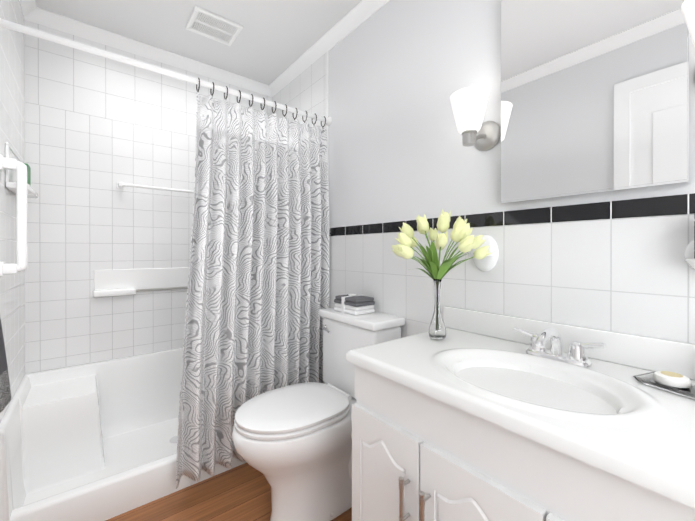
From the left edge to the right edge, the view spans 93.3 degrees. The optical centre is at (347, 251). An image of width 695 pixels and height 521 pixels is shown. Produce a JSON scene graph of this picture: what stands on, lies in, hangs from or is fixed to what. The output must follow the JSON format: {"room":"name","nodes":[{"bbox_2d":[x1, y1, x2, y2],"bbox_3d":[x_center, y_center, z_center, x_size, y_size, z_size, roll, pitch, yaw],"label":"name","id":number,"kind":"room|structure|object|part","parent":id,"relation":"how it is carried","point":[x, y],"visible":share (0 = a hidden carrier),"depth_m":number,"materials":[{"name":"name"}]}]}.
{"room":"bathroom","nodes":[
{"label":"bathroom","id":0,"kind":"room"},
{"bbox_2d":[35,0,360,84],"bbox_3d":[-0.061,-1.359,0.805,1.650,0.100,3.800,0,0,-38],"label":"ceiling","id":1,"kind":"structure","parent":0,"point":[273,41],"depth_m":1.89,"materials":[{"name":"white paint"}]},
{"bbox_2d":[19,0,42,24],"bbox_3d":[-0.606,-1.277,0.373,0.058,0.062,3.600,0,0,-38],"label":"crown molding","id":2,"kind":"structure","parent":1,"relation":"attached to","point":[32,13],"depth_m":1.76,"materials":[{"name":"white"}]},
{"bbox_2d":[186,6,242,45],"bbox_3d":[-0.776,-1.304,1.910,0.260,0.014,0.220,0,0,-38],"label":"ceiling vent","id":3,"kind":"object","parent":1,"relation":"in","point":[208,24],"visible":1,"depth_m":1.90,"materials":[{"name":"white"}]},
{"bbox_2d":[106,463,351,520],"bbox_3d":[-0.061,1.201,0.811,1.650,0.100,3.800,0,0,-38],"label":"floor","id":4,"kind":"structure","parent":0,"point":[242,492],"depth_m":1.50,"materials":[{"name":"brown wood"}]},
{"bbox_2d":[0,348,245,520],"bbox_3d":[-0.951,0.903,1.935,1.446,0.490,0.728,0,0,-38],"label":"bathtub","id":5,"kind":"object","parent":4,"relation":"on","point":[87,442],"visible":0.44,"depth_m":1.61,"materials":[{"name":"white ceramic"}]},
{"bbox_2d":[170,436,176,442],"bbox_3d":[-0.996,1.095,1.920,0.080,0.005,0.080,0,0,-38],"label":"drain","id":6,"kind":"object","parent":5,"relation":"attached to","point":[173,439],"visible":0.58,"depth_m":1.91,"materials":[{"name":"silver metal"}]},
{"bbox_2d":[232,308,404,520],"bbox_3d":[-0.148,0.728,1.480,0.731,0.841,0.436,0,0,-38],"label":"toilet","id":7,"kind":"object","parent":4,"relation":"on","point":[292,444],"visible":0.81,"depth_m":1.37,"materials":[{"name":"white ceramic"}]},
{"bbox_3d":[-0.230,0.668,1.416,0.501,0.049,0.376,0,0,-38],"label":"seat","id":8,"kind":"part","parent":7,"relation":"part of","materials":[{"name":"white plastic"}]},
{"bbox_3d":[-0.106,0.395,1.678,0.034,0.032,0.091,0,0,-38],"label":"lever","id":9,"kind":"part","parent":7,"relation":"part of","materials":[{"name":"silver metal"}]},
{"bbox_2d":[334,294,374,314],"bbox_3d":[0.034,0.261,1.680,0.140,0.090,0.185,0,0,-38],"label":"towel","id":10,"kind":"object","parent":7,"relation":"on","point":[353,304],"visible":1,"depth_m":1.63,"materials":[{"name":"white fabric"}]},
{"bbox_3d":[0.058,0.502,1.643,0.204,0.390,0.436,0,0,-38],"label":"tank","id":11,"kind":"part","parent":7,"relation":"part of","materials":[{"name":"white ceramic"}]},
{"bbox_2d":[346,306,694,520],"bbox_3d":[0.572,0.681,0.721,0.553,0.939,1.215,0,0,-38],"label":"bathroom vanity","id":12,"kind":"object","parent":4,"relation":"on","point":[474,415],"visible":0.92,"depth_m":0.77,"materials":[{"name":"white"}]},
{"bbox_2d":[392,209,490,339],"bbox_3d":[0.307,0.078,1.169,0.302,0.462,0.367,0,0,-38],"label":"vase","id":13,"kind":"object","parent":12,"relation":"on","point":[460,234],"visible":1,"depth_m":1.15,"materials":[{"name":"clear glass"}]},
{"bbox_2d":[513,327,605,367],"bbox_3d":[0.565,0.260,0.915,0.156,0.099,0.234,0,0,-38],"label":"faucet","id":14,"kind":"object","parent":12,"relation":"on","point":[537,354],"depth_m":0.92,"materials":[{"name":"silver metal"}]},
{"bbox_2d":[633,371,694,399],"bbox_3d":[0.759,0.297,0.724,0.096,0.027,0.170,0,0,-20],"label":"soap tray","id":15,"kind":"object","parent":12,"relation":"on","point":[677,383],"visible":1,"depth_m":0.74,"materials":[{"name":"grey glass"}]},
{"bbox_2d":[329,0,694,227],"bbox_3d":[0.547,-0.080,1.289,0.100,2.460,3.800,0,0,-38],"label":"wall","id":16,"kind":"structure","parent":0,"point":[401,72],"depth_m":1.50,"materials":[{"name":"white paint"}]},
{"bbox_2d":[272,52,326,126],"bbox_3d":[-0.368,-1.060,2.357,0.006,0.505,0.774,0,0,-38],"label":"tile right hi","id":17,"kind":"structure","parent":16,"relation":"attached to","point":[305,90],"depth_m":2.22,"materials":[{"name":"white tile"}]},
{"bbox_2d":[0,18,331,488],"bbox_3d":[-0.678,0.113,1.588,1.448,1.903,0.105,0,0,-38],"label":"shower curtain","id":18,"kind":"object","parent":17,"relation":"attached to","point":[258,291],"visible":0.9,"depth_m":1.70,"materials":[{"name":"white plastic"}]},
{"bbox_2d":[327,51,328,192],"bbox_3d":[-0.124,-0.052,2.051,0.007,2.400,0.012,0,0,-38],"label":"trim","id":19,"kind":"structure","parent":16,"relation":"attached to","point":[328,115],"depth_m":2.04,"materials":[{"name":"white"}]},
{"bbox_2d":[267,0,389,96],"bbox_3d":[0.485,-1.279,1.237,0.058,0.062,3.600,0,0,-38],"label":"crown molding","id":20,"kind":"structure","parent":16,"relation":"attached to","point":[356,16],"depth_m":1.99,"materials":[{"name":"white"}]},
{"bbox_2d":[450,87,500,150],"bbox_3d":[0.452,-0.463,1.177,0.186,0.176,0.132,0,0,-38],"label":"sconce","id":21,"kind":"object","parent":16,"relation":"attached to","point":[468,104],"visible":0.98,"depth_m":1.14,"materials":[{"name":"white glass"}]},
{"bbox_3d":[0.431,-0.487,1.160,0.132,0.128,0.132,0,0,-38],"label":"lamp shade","id":22,"kind":"part","parent":21,"relation":"part of","materials":[{"name":"white glass"}]},
{"bbox_2d":[329,214,694,343],"bbox_3d":[0.748,0.528,0.952,0.006,1.245,2.820,0,0,-38],"label":"wall tiles","id":23,"kind":"structure","parent":16,"relation":"attached to","point":[634,275],"depth_m":1.05,"materials":[{"name":"white tile"}]},
{"bbox_2d":[467,235,498,271],"bbox_3d":[0.509,0.005,1.228,0.124,0.140,0.104,0,0,-38],"label":"holder","id":24,"kind":"object","parent":23,"relation":"attached to","point":[487,263],"visible":0.54,"depth_m":1.21,"materials":[{"name":"white ceramic"}]},
{"bbox_2d":[684,213,694,269],"bbox_3d":[0.873,-0.015,0.763,0.120,0.153,0.130,0,0,-38],"label":"soap dish","id":25,"kind":"object","parent":23,"relation":"attached to","point":[689,253],"visible":0.98,"depth_m":0.80,"materials":[{"name":"white ceramic"}]},
{"bbox_2d":[329,193,694,235],"bbox_3d":[0.747,-0.119,0.950,0.008,0.050,2.820,0,0,-38],"label":"tile band","id":26,"kind":"object","parent":16,"relation":"attached to","point":[665,205],"visible":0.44,"depth_m":1.03,"materials":[{"name":"black tile"}]},
{"bbox_2d":[443,306,694,379],"bbox_3d":[0.780,0.268,0.885,0.022,0.085,1.215,0,0,-38],"label":"backsplash","id":27,"kind":"structure","parent":16,"relation":"attached to","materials":[{"name":"white stone"}]},
{"bbox_2d":[501,0,690,203],"bbox_3d":[0.698,-0.640,0.987,0.036,0.938,0.462,0,0,-38],"label":"mirror","id":28,"kind":"object","parent":16,"relation":"attached to","point":[595,96],"visible":1,"depth_m":0.95,"materials":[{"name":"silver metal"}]},
{"bbox_2d":[681,0,694,45],"bbox_3d":[0.821,-0.462,0.712,0.186,0.176,0.132,0,0,-38],"label":"sconce","id":29,"kind":"object","parent":16,"relation":"attached to","point":[688,9],"visible":1,"depth_m":0.72,"materials":[{"name":"white glass"}]},
{"bbox_3d":[-1.209,-0.083,2.258,1.450,2.460,0.100,0,0,-38],"label":"wall","id":30,"kind":"structure","parent":0,"visible":0},
{"bbox_2d":[25,102,195,373],"bbox_3d":[-1.176,-0.076,2.217,1.450,1.463,0.006,0,0,-38],"label":"wall tile","id":31,"kind":"structure","parent":30,"relation":"attached to","point":[86,217],"depth_m":1.97,"materials":[{"name":"white tile"}]},
{"bbox_2d":[93,267,188,296],"bbox_3d":[-1.138,0.186,2.197,0.896,0.156,0.072,0,0,-38],"label":"shelf","id":32,"kind":"object","parent":31,"relation":"attached to","point":[117,282],"visible":0.67,"depth_m":2.08,"materials":[{"name":"white ceramic"}]},
{"bbox_2d":[117,182,193,192],"bbox_3d":[-1.152,-0.410,2.194,0.638,0.038,0.058,0,0,-38],"label":"towel rail","id":33,"kind":"object","parent":31,"relation":"attached to","point":[120,185],"visible":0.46,"depth_m":2.09,"materials":[{"name":"white plastic"}]},
{"bbox_2d":[24,20,271,136],"bbox_3d":[-1.176,-1.060,2.215,1.450,0.505,0.006,0,0,-38],"label":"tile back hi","id":34,"kind":"structure","parent":30,"relation":"attached to","point":[60,76],"depth_m":2.00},
{"bbox_2d":[43,9,266,95],"bbox_3d":[-1.164,-1.281,2.190,1.320,0.062,0.058,0,0,-38],"label":"crown molding","id":35,"kind":"structure","parent":30,"relation":"attached to","point":[50,19],"depth_m":2.09,"materials":[{"name":"white"}]},
{"bbox_3d":[-0.668,-0.078,0.327,0.100,2.460,3.800,0,0,-38],"label":"wall","id":36,"kind":"structure","parent":0,"visible":0},
{"bbox_2d":[0,318,10,411],"bbox_3d":[-1.174,0.301,1.099,0.063,0.438,0.142,0,0,-38],"label":"towel","id":37,"kind":"object","parent":36,"relation":"attached to","point":[5,395],"visible":1,"depth_m":1.09,"materials":[{"name":"grey fabric"}]},
{"bbox_2d":[0,0,24,101],"bbox_3d":[-1.506,-1.058,1.468,0.006,0.505,0.754,0,0,-38],"label":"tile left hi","id":38,"kind":"structure","parent":36,"relation":"attached to","point":[12,43],"depth_m":1.52,"materials":[{"name":"white tile"}]},
{"bbox_2d":[0,45,24,421],"bbox_3d":[-1.506,-0.074,1.471,0.006,1.463,0.754,0,0,-38],"label":"wall tile","id":39,"kind":"structure","parent":36,"relation":"attached to","point":[12,134],"depth_m":1.45,"materials":[{"name":"white tile"}]},
{"bbox_2d":[0,154,27,276],"bbox_3d":[-1.298,-0.138,1.276,0.078,0.461,0.060,0,0,-38],"label":"grab rail","id":40,"kind":"object","parent":39,"relation":"attached to","point":[20,264],"visible":1,"depth_m":1.28,"materials":[{"name":"white plastic"}]},
{"bbox_2d":[5,142,37,198],"bbox_3d":[-1.471,-0.357,1.489,0.072,0.187,0.320,0,0,-38],"label":"soap dish","id":41,"kind":"object","parent":39,"relation":"attached to","point":[10,180],"visible":0.52,"depth_m":1.43,"materials":[{"name":"white ceramic"}]}
]}

